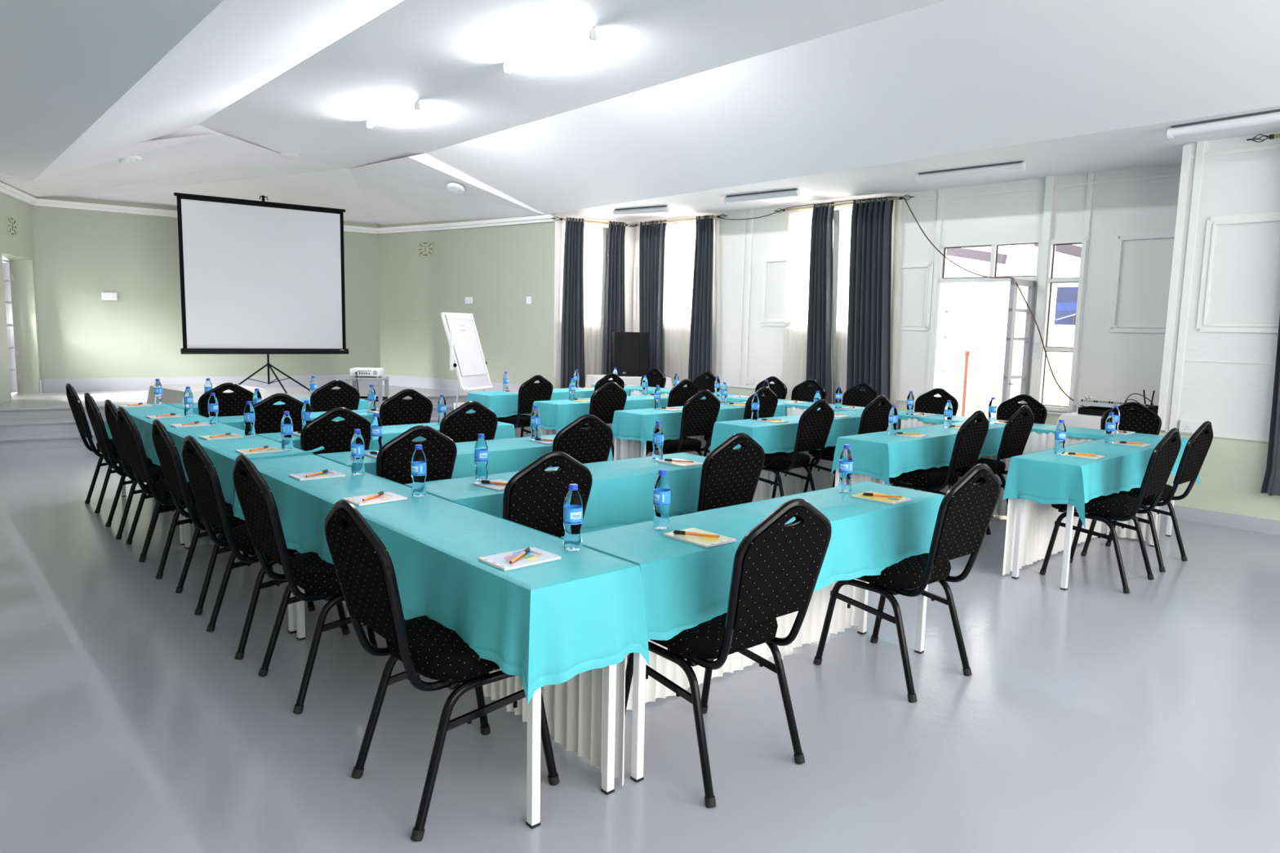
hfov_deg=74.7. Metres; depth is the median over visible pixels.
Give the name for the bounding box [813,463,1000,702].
banquet chair
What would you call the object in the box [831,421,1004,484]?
tablecloth
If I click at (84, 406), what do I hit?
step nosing
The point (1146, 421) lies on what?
banquet chair
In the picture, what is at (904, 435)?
notepad
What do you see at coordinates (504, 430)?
tablecloth
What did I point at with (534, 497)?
banquet chair
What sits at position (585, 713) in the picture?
table
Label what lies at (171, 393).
tablecloth
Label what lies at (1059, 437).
print
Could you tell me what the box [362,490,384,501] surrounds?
ballpoint pen
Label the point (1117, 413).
water bottle
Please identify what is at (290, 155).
ceiling fitting
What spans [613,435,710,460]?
table
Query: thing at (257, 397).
water bottle
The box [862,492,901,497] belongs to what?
ballpoint pen
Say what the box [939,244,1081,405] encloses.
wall
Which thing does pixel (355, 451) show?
print
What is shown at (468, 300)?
wall socket
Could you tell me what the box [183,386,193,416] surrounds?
water bottle
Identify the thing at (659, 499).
print
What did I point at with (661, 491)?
water bottle
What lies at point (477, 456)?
print
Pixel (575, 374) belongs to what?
water bottle
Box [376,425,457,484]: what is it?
banquet chair
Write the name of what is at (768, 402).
banquet chair
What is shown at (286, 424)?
water bottle
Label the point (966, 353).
post
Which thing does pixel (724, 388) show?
water bottle
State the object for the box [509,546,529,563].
ballpoint pen
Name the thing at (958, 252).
rafter
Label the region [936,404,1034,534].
banquet chair
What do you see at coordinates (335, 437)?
banquet chair
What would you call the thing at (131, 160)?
ceiling fitting
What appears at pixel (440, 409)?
print
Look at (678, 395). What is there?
banquet chair
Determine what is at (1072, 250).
rafter
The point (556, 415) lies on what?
tablecloth
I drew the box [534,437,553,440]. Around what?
ballpoint pen
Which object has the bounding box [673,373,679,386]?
water bottle
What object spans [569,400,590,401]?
notepad
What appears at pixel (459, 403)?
carton
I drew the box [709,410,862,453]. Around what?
tablecloth
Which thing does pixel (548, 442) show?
notepad
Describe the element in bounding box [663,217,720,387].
sheer curtain
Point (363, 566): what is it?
banquet chair
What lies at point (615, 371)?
water bottle
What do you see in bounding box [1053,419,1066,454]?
water bottle
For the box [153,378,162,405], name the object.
water bottle
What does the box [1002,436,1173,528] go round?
tablecloth
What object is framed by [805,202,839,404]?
curtain
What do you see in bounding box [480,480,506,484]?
ballpoint pen
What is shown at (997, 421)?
notepad
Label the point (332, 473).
notepad
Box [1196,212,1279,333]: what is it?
trim
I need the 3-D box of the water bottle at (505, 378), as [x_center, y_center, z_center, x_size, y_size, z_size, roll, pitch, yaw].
[-1.450,-0.484,9.064,0.063,0.216,0.063,5,8,26]
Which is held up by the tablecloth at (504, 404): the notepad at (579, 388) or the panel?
the notepad at (579, 388)
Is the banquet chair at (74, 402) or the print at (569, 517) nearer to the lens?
the print at (569, 517)
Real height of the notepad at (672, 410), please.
0.008 m
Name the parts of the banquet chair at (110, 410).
backrest, frame, leg, leg, seat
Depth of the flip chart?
10.04 m
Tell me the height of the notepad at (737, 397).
0.008 m
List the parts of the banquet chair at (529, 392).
seat, leg, frame, backrest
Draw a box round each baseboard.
[38,378,44,392]
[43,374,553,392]
[1160,504,1279,535]
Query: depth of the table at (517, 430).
9.44 m
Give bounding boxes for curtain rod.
[551,216,635,226]
[629,213,727,227]
[773,194,914,213]
[1246,133,1279,142]
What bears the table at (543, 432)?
on the floor
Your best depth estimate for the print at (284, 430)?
4.63 m
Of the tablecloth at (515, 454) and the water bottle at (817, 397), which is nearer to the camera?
the tablecloth at (515, 454)
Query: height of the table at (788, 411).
0.742 m
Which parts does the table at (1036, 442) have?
leg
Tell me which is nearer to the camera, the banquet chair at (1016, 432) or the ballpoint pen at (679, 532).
the ballpoint pen at (679, 532)
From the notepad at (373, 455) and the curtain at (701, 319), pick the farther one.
the curtain at (701, 319)
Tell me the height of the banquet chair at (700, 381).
0.970 m
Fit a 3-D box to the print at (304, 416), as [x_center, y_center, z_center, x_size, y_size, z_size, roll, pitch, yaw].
[-2.115,-0.062,5.324,0.063,0.039,0.063,1,7,-6]
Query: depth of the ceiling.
6.98 m
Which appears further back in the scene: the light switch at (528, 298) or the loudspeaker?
the light switch at (528, 298)
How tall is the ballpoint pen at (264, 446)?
0.013 m
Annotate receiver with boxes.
[1142,390,1158,414]
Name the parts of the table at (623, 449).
leg, leg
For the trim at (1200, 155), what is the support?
attached to the wall at (1245, 288)
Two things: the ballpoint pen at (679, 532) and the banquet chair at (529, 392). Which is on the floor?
the banquet chair at (529, 392)
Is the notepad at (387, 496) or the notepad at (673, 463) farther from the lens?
the notepad at (673, 463)
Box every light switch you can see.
[526,296,531,303]
[1034,323,1041,343]
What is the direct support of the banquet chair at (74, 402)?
on the floor
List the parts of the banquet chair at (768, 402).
leg, seat, frame, backrest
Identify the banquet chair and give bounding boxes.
[66,382,168,513]
[84,392,195,539]
[104,399,206,555]
[116,406,248,579]
[151,419,273,615]
[182,435,350,659]
[197,382,253,417]
[232,454,420,714]
[252,393,304,434]
[300,407,371,454]
[310,379,359,412]
[324,499,559,841]
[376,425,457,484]
[379,388,432,426]
[439,400,497,442]
[497,374,552,437]
[502,451,592,537]
[551,413,613,466]
[581,382,626,458]
[594,373,624,391]
[624,498,831,808]
[640,368,666,387]
[645,389,719,456]
[667,378,698,407]
[676,432,764,515]
[693,371,715,392]
[703,386,777,457]
[755,376,786,399]
[759,399,834,498]
[791,378,826,402]
[803,395,892,492]
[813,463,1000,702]
[842,382,879,407]
[888,409,988,495]
[914,387,958,415]
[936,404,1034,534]
[995,394,1047,424]
[1039,427,1181,593]
[1080,421,1213,572]
[1100,401,1161,435]
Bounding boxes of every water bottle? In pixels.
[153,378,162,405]
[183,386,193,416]
[204,377,212,392]
[208,392,218,425]
[244,400,255,436]
[252,388,262,405]
[280,411,293,450]
[301,400,311,429]
[309,375,316,396]
[351,429,364,475]
[367,384,375,411]
[370,413,382,452]
[411,444,426,497]
[437,394,446,424]
[474,433,488,480]
[502,371,508,391]
[530,405,540,439]
[563,483,582,551]
[568,377,575,400]
[573,369,578,387]
[613,368,617,375]
[641,375,648,395]
[652,420,663,460]
[653,385,661,409]
[653,469,671,529]
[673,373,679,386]
[714,376,719,395]
[720,382,727,404]
[751,393,759,420]
[763,379,768,395]
[813,391,821,409]
[835,386,842,408]
[838,444,853,492]
[888,404,897,435]
[906,391,914,415]
[943,400,952,428]
[987,397,996,423]
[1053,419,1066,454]
[1104,412,1115,444]
[1111,405,1119,434]
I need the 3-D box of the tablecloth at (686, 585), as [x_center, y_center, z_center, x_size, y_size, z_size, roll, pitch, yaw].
[0.570,0.483,3.369,1.904,0.278,0.478,-5,9,-41]
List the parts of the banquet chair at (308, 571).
backrest, leg, frame, seat, leg, seat frame, leg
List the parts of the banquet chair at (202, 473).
backrest, leg, frame, seat, leg, leg, leg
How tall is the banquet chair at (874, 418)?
0.970 m
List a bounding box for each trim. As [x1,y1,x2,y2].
[0,182,555,234]
[632,262,639,324]
[720,172,1180,414]
[760,255,787,326]
[899,261,933,330]
[1106,230,1175,333]
[1157,140,1279,442]
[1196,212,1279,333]
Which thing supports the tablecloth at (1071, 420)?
on the side table
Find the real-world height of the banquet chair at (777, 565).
0.970 m
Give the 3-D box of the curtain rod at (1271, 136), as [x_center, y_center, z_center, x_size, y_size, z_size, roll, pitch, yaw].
[5.222,-2.049,5.665,0.145,0.100,1.860,-5,9,-41]
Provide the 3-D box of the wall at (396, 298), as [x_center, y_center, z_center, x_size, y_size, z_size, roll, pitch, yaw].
[-4.829,-1.732,13.081,7.296,3.100,2.636,1,7,-4]
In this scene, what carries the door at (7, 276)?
in the wall at (20, 250)
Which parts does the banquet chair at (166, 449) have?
backrest, leg, frame, leg, seat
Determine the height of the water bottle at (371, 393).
0.216 m
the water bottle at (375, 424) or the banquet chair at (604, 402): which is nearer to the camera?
the water bottle at (375, 424)
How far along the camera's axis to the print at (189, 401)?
6.14 m
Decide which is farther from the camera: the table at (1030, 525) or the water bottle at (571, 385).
the water bottle at (571, 385)
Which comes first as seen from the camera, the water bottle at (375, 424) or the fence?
the water bottle at (375, 424)
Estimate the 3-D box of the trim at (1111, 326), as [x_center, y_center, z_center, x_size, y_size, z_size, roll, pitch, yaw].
[4.722,-1.320,7.676,0.028,0.920,0.751,-5,9,-44]
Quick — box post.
[961,351,969,416]
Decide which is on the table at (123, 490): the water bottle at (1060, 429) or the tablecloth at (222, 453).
the tablecloth at (222, 453)
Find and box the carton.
[453,402,465,409]
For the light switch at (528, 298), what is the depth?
12.27 m
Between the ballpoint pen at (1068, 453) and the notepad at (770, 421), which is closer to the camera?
the ballpoint pen at (1068, 453)
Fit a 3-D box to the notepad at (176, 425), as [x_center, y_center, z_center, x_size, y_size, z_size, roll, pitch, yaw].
[-3.013,-0.010,5.622,0.210,0.008,0.148,-5,9,-41]
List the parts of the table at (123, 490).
leg, leg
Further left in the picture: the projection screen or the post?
the projection screen
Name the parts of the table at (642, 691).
leg, leg, leg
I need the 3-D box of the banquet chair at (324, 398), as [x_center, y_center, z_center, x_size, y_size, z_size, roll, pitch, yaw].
[-2.820,0.049,7.501,0.463,0.970,0.617,-5,9,-42]
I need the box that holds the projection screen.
[173,192,348,393]
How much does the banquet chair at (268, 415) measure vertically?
0.970 m
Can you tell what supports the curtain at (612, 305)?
hanging from the curtain rod at (560, 219)
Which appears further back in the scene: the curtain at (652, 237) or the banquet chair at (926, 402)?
the curtain at (652, 237)
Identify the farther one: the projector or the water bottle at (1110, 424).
the projector
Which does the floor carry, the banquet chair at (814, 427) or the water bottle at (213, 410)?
the banquet chair at (814, 427)
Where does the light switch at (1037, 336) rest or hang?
attached to the wall at (1113, 366)
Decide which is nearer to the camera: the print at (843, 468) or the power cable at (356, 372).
the print at (843, 468)
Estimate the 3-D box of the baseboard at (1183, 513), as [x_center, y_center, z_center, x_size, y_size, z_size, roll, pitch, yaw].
[5.874,0.928,5.316,0.030,0.110,4.730,-5,9,-41]
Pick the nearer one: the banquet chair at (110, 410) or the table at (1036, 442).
the banquet chair at (110, 410)
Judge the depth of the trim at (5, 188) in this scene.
12.11 m
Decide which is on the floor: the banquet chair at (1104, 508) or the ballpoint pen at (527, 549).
the banquet chair at (1104, 508)
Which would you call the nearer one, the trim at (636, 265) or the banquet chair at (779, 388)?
the banquet chair at (779, 388)
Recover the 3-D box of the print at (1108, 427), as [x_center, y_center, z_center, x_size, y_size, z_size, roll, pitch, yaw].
[3.231,0.005,5.762,0.063,0.039,0.063,4,7,25]
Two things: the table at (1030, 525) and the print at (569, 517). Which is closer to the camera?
the print at (569, 517)
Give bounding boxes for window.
[1037,237,1087,412]
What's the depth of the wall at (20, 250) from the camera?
11.31 m
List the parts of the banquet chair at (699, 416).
leg, seat frame, seat, backrest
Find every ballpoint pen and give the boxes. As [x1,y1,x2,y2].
[155,413,175,416]
[182,421,199,425]
[209,432,231,437]
[249,445,268,451]
[305,469,328,476]
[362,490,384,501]
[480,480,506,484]
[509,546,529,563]
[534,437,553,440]
[664,458,693,462]
[673,529,719,537]
[761,418,781,420]
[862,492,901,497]
[897,431,919,434]
[1067,452,1094,454]
[1120,441,1142,443]
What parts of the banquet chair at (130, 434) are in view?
backrest, leg, frame, seat, leg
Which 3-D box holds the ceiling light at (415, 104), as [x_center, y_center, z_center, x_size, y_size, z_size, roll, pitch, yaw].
[-2.638,-3.312,8.922,0.060,0.090,1.180,-5,9,-41]
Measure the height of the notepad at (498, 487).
0.008 m
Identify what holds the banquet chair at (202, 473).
on the floor
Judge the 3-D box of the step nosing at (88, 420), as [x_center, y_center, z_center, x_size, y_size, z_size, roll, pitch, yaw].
[-4.883,-0.153,10.690,7.244,0.020,0.045,-3,8,-35]
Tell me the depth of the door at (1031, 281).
8.75 m
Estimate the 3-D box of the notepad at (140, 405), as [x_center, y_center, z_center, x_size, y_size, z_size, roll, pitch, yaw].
[-4.068,-0.168,6.760,0.210,0.008,0.148,-5,9,-45]
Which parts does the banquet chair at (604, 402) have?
frame, backrest, leg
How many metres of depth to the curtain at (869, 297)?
9.61 m
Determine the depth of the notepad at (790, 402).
8.47 m
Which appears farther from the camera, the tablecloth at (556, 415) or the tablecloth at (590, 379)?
the tablecloth at (590, 379)
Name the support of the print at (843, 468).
attached to the water bottle at (846, 460)
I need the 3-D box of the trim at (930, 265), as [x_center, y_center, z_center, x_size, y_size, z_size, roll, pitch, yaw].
[3.034,-1.460,9.397,0.028,0.760,0.491,-5,9,-44]
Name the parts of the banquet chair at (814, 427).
leg, leg, seat, seat frame, frame, leg, backrest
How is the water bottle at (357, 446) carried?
on the tablecloth at (554, 622)
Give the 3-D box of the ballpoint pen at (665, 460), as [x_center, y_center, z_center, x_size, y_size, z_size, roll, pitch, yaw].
[0.209,0.184,4.515,0.163,0.013,0.012,3,7,16]
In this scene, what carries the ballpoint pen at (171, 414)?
on the notepad at (172, 415)
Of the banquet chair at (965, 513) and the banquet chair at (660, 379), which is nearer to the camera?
the banquet chair at (965, 513)
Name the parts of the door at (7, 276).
pane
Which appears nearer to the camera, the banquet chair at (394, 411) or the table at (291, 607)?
the table at (291, 607)
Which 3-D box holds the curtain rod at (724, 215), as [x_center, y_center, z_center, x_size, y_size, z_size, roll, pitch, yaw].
[0.530,-2.849,11.736,0.145,0.100,1.862,-5,9,-44]
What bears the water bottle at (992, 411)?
on the tablecloth at (1073, 432)
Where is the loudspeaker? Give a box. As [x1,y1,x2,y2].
[611,331,648,375]
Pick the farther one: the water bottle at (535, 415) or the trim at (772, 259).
the trim at (772, 259)
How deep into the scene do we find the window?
8.27 m
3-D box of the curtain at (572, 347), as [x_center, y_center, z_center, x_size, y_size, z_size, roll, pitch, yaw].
[-0.944,-1.526,12.042,0.400,2.873,0.128,-2,8,-28]
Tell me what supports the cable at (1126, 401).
on the mixing console
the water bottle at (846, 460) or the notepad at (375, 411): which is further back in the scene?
the notepad at (375, 411)
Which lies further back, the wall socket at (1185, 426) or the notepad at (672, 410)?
the notepad at (672, 410)
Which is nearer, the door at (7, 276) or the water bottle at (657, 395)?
the water bottle at (657, 395)
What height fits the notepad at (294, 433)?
0.008 m
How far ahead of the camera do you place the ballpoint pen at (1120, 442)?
5.74 m
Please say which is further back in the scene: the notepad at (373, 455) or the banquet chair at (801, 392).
the banquet chair at (801, 392)
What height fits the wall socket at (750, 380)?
0.090 m
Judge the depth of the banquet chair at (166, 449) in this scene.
4.21 m
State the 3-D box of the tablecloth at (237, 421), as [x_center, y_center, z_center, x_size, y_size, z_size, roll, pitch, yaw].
[-2.439,0.041,6.548,1.634,0.278,0.444,-5,9,-41]
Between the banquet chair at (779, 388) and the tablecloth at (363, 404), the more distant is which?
the banquet chair at (779, 388)
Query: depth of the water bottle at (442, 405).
5.97 m
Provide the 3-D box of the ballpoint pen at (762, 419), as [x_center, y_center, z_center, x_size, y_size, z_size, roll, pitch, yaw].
[1.048,-0.055,6.694,0.162,0.013,0.012,1,7,-4]
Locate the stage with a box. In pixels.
[0,384,471,420]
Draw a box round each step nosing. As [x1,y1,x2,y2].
[0,394,467,410]
[0,405,453,425]
[0,418,437,440]
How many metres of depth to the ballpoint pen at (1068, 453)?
5.13 m
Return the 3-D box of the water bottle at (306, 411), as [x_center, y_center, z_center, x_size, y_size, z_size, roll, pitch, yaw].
[-2.115,-0.057,5.325,0.063,0.216,0.063,1,7,-6]
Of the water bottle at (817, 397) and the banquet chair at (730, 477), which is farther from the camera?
the water bottle at (817, 397)
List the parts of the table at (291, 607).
leg, leg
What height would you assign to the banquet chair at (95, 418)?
0.970 m
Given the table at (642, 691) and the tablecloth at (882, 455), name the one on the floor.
the table at (642, 691)
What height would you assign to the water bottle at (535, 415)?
0.216 m
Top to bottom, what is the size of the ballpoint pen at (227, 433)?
0.013 m
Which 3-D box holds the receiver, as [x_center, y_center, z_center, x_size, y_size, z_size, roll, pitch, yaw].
[4.516,-0.204,7.437,0.200,0.241,0.102,-5,9,-41]
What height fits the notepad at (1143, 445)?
0.008 m
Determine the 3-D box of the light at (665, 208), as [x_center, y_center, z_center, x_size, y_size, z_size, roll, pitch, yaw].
[0.011,-2.825,10.993,0.854,0.087,0.082,6,8,35]
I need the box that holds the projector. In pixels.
[349,367,383,377]
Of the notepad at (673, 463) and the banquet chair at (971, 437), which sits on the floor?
the banquet chair at (971, 437)
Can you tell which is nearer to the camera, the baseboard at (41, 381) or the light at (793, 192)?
the light at (793, 192)
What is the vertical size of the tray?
0.031 m
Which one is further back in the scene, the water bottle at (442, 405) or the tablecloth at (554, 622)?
the water bottle at (442, 405)
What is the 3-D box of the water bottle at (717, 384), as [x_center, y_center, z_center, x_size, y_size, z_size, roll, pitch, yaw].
[0.839,-0.437,9.091,0.063,0.216,0.063,0,7,-12]
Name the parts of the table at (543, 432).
leg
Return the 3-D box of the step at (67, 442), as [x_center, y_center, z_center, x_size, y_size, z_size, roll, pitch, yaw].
[-4.790,0.055,10.605,7.277,0.135,0.298,-3,8,-35]
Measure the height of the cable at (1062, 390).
2.139 m
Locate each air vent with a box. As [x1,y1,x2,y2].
[5,215,17,236]
[417,241,433,256]
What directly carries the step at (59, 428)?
on the floor
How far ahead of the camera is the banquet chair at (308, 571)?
3.20 m
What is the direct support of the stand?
on the floor
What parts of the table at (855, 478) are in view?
leg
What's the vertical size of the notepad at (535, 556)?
0.008 m
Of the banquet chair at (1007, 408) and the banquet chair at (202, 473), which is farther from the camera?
the banquet chair at (1007, 408)
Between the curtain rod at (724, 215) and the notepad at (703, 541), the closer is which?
the notepad at (703, 541)
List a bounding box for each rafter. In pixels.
[946,248,1007,264]
[1033,243,1081,257]
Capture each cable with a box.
[355,371,359,391]
[720,196,897,219]
[903,197,1084,406]
[1124,393,1153,408]
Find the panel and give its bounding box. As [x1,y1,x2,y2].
[1053,286,1078,324]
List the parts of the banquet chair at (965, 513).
leg, leg, leg, seat, seat frame, frame, leg, backrest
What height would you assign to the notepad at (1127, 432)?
0.008 m
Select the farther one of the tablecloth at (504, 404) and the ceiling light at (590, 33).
the tablecloth at (504, 404)
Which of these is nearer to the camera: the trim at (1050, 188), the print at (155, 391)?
the print at (155, 391)
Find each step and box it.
[0,404,453,435]
[0,416,438,451]
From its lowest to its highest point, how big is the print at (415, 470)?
0.039 m
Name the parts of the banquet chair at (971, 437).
leg, leg, seat frame, seat, backrest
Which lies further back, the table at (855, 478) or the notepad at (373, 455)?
the table at (855, 478)
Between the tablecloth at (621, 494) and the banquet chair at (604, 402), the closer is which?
the tablecloth at (621, 494)
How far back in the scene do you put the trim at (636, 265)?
12.54 m
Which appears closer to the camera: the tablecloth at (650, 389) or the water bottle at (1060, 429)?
the water bottle at (1060, 429)
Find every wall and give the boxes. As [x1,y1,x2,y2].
[0,192,42,403]
[31,197,555,387]
[553,163,1181,425]
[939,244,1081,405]
[1159,131,1279,520]
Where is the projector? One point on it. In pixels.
(362, 371)
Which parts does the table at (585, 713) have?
leg, leg, leg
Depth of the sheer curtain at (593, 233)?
12.18 m
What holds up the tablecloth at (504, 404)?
on the table at (517, 430)
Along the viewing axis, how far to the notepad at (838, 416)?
7.17 m
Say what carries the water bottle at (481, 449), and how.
on the tablecloth at (621, 494)
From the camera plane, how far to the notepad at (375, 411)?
6.70 m
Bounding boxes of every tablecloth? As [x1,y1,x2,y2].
[104,403,324,504]
[146,382,267,404]
[168,398,368,414]
[207,408,379,430]
[231,453,649,704]
[257,421,515,449]
[315,434,612,478]
[404,452,706,533]
[465,387,629,417]
[529,393,701,433]
[560,481,944,640]
[585,374,672,388]
[591,384,813,408]
[611,401,785,456]
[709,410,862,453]
[802,404,1200,484]
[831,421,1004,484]
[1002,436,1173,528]
[1056,412,1102,429]
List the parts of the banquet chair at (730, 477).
backrest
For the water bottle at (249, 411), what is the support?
on the tablecloth at (222, 453)
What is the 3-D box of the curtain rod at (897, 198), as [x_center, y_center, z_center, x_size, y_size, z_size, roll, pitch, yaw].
[2.369,-2.588,9.870,0.145,0.100,1.882,-5,9,-44]
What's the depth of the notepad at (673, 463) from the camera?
4.48 m
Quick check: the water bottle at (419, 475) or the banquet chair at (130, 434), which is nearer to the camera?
the water bottle at (419, 475)
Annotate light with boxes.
[366,100,420,128]
[502,26,596,73]
[613,204,670,216]
[724,188,800,203]
[915,160,1026,182]
[1167,108,1279,138]
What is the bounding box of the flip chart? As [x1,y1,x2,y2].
[440,312,493,408]
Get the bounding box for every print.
[153,389,161,394]
[186,398,192,404]
[280,426,293,434]
[301,413,311,420]
[351,447,364,456]
[370,428,382,435]
[411,466,426,475]
[437,406,446,412]
[474,453,487,461]
[530,418,540,425]
[563,511,582,524]
[652,436,663,444]
[653,493,671,505]
[838,463,852,472]
[1056,434,1066,439]
[1105,424,1115,430]
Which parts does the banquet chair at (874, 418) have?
leg, seat, leg, leg, frame, backrest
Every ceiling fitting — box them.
[118,155,142,164]
[280,151,300,159]
[446,182,465,194]
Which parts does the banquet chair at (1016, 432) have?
seat, leg, frame, leg, backrest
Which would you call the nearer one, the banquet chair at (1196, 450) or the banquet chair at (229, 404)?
the banquet chair at (1196, 450)
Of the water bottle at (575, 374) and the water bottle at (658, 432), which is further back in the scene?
the water bottle at (575, 374)
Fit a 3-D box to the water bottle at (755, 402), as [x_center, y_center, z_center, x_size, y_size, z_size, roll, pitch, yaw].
[0.925,-0.156,6.729,0.063,0.216,0.063,4,7,20]
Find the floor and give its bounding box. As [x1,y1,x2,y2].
[0,446,1279,852]
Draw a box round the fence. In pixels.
[937,354,1072,419]
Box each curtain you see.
[554,220,608,388]
[560,217,584,388]
[598,221,626,374]
[639,219,666,374]
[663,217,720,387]
[688,214,713,382]
[782,200,903,408]
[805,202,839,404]
[846,195,893,404]
[1260,316,1279,496]
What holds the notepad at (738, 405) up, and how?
on the tablecloth at (638, 424)
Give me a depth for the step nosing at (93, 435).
9.17 m
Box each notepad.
[117,404,152,407]
[146,414,182,418]
[170,422,210,427]
[198,433,244,439]
[235,446,284,454]
[288,470,345,480]
[293,432,301,436]
[342,492,407,506]
[364,453,377,458]
[365,410,379,413]
[472,479,507,491]
[477,546,560,570]
[528,438,553,444]
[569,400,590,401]
[578,387,594,389]
[657,458,702,466]
[659,407,682,411]
[663,527,736,547]
[725,403,745,406]
[728,395,749,398]
[756,418,788,422]
[782,400,807,403]
[834,415,850,417]
[840,406,865,409]
[851,491,911,504]
[896,433,928,437]
[912,413,934,416]
[995,420,1006,424]
[1060,452,1105,459]
[1104,430,1134,435]
[1112,440,1151,447]
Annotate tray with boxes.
[464,386,493,391]
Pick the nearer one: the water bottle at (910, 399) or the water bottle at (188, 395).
the water bottle at (188, 395)
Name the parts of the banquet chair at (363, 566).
backrest, leg, frame, seat, seat frame, leg, leg, leg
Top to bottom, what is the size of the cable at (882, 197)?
0.094 m
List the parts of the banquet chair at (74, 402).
backrest, frame, leg, seat, leg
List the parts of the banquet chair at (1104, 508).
leg, leg, seat frame, seat, leg, frame, leg, backrest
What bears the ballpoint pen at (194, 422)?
on the notepad at (176, 425)
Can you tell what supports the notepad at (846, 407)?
on the tablecloth at (1073, 432)
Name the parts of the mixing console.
panel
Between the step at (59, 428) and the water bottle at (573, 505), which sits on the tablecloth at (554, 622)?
the water bottle at (573, 505)
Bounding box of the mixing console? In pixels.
[1072,395,1149,416]
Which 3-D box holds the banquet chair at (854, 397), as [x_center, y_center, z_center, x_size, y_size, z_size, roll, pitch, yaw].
[2.039,0.057,8.344,0.617,0.970,0.463,-5,9,-42]
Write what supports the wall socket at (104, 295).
attached to the wall at (396, 298)
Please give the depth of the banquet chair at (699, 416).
7.12 m
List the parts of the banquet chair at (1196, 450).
leg, leg, seat, leg, leg, frame, backrest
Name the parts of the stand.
leg, frame, cross rail, leg, leg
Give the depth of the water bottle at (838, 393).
7.92 m
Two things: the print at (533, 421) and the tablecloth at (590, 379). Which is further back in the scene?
the tablecloth at (590, 379)
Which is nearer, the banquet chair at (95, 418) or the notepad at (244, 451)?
the notepad at (244, 451)
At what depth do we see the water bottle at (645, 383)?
8.95 m
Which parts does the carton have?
lid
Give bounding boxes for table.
[120,471,184,545]
[183,507,349,633]
[294,551,625,829]
[514,413,531,437]
[539,424,614,460]
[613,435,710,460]
[625,578,928,782]
[629,390,720,403]
[727,400,899,431]
[751,450,835,502]
[835,455,996,517]
[900,418,1175,542]
[1002,498,1159,590]
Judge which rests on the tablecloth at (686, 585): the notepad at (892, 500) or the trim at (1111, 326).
the notepad at (892, 500)
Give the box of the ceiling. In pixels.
[0,0,1279,224]
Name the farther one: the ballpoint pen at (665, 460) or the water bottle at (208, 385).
the water bottle at (208, 385)
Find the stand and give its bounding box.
[344,376,388,408]
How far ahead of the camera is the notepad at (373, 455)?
4.52 m
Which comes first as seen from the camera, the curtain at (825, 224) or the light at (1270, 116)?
the light at (1270, 116)
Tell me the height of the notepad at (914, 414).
0.008 m
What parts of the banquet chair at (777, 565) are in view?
leg, leg, leg, seat, seat frame, frame, backrest, leg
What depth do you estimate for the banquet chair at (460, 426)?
5.55 m
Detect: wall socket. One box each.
[101,292,117,300]
[465,297,472,303]
[746,377,754,384]
[1178,419,1213,433]
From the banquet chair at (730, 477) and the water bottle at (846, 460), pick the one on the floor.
the banquet chair at (730, 477)
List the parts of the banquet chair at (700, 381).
frame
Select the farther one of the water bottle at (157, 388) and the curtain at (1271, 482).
the water bottle at (157, 388)
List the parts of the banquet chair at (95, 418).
backrest, frame, leg, leg, seat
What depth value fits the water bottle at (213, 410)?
5.67 m
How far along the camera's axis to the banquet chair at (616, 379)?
9.28 m
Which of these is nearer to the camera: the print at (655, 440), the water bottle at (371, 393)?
the print at (655, 440)
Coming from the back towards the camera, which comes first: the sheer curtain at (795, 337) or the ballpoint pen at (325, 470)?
the sheer curtain at (795, 337)
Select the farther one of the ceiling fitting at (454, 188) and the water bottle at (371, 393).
the ceiling fitting at (454, 188)
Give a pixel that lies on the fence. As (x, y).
(987, 372)
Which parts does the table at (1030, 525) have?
leg, leg, leg, leg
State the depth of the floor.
3.11 m
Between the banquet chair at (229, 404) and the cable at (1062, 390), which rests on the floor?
the banquet chair at (229, 404)
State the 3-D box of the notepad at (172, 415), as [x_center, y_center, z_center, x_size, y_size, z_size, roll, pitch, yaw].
[-3.438,-0.073,6.069,0.210,0.008,0.148,-5,9,-41]
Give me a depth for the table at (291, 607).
3.97 m
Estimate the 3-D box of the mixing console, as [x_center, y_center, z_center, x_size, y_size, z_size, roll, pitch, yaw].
[4.248,-0.183,7.532,0.402,0.170,0.540,-5,9,-41]
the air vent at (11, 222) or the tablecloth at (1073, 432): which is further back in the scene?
the air vent at (11, 222)
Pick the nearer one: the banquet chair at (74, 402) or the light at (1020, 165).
the banquet chair at (74, 402)
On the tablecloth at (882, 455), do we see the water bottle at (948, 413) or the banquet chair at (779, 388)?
the water bottle at (948, 413)
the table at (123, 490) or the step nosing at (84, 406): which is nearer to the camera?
the table at (123, 490)
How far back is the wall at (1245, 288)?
6.56 m
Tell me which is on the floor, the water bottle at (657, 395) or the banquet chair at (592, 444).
the banquet chair at (592, 444)
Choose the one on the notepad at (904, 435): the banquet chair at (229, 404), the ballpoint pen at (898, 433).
the ballpoint pen at (898, 433)
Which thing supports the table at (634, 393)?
on the floor
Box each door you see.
[2,258,20,392]
[930,239,1041,404]
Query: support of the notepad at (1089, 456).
on the tablecloth at (1043, 477)

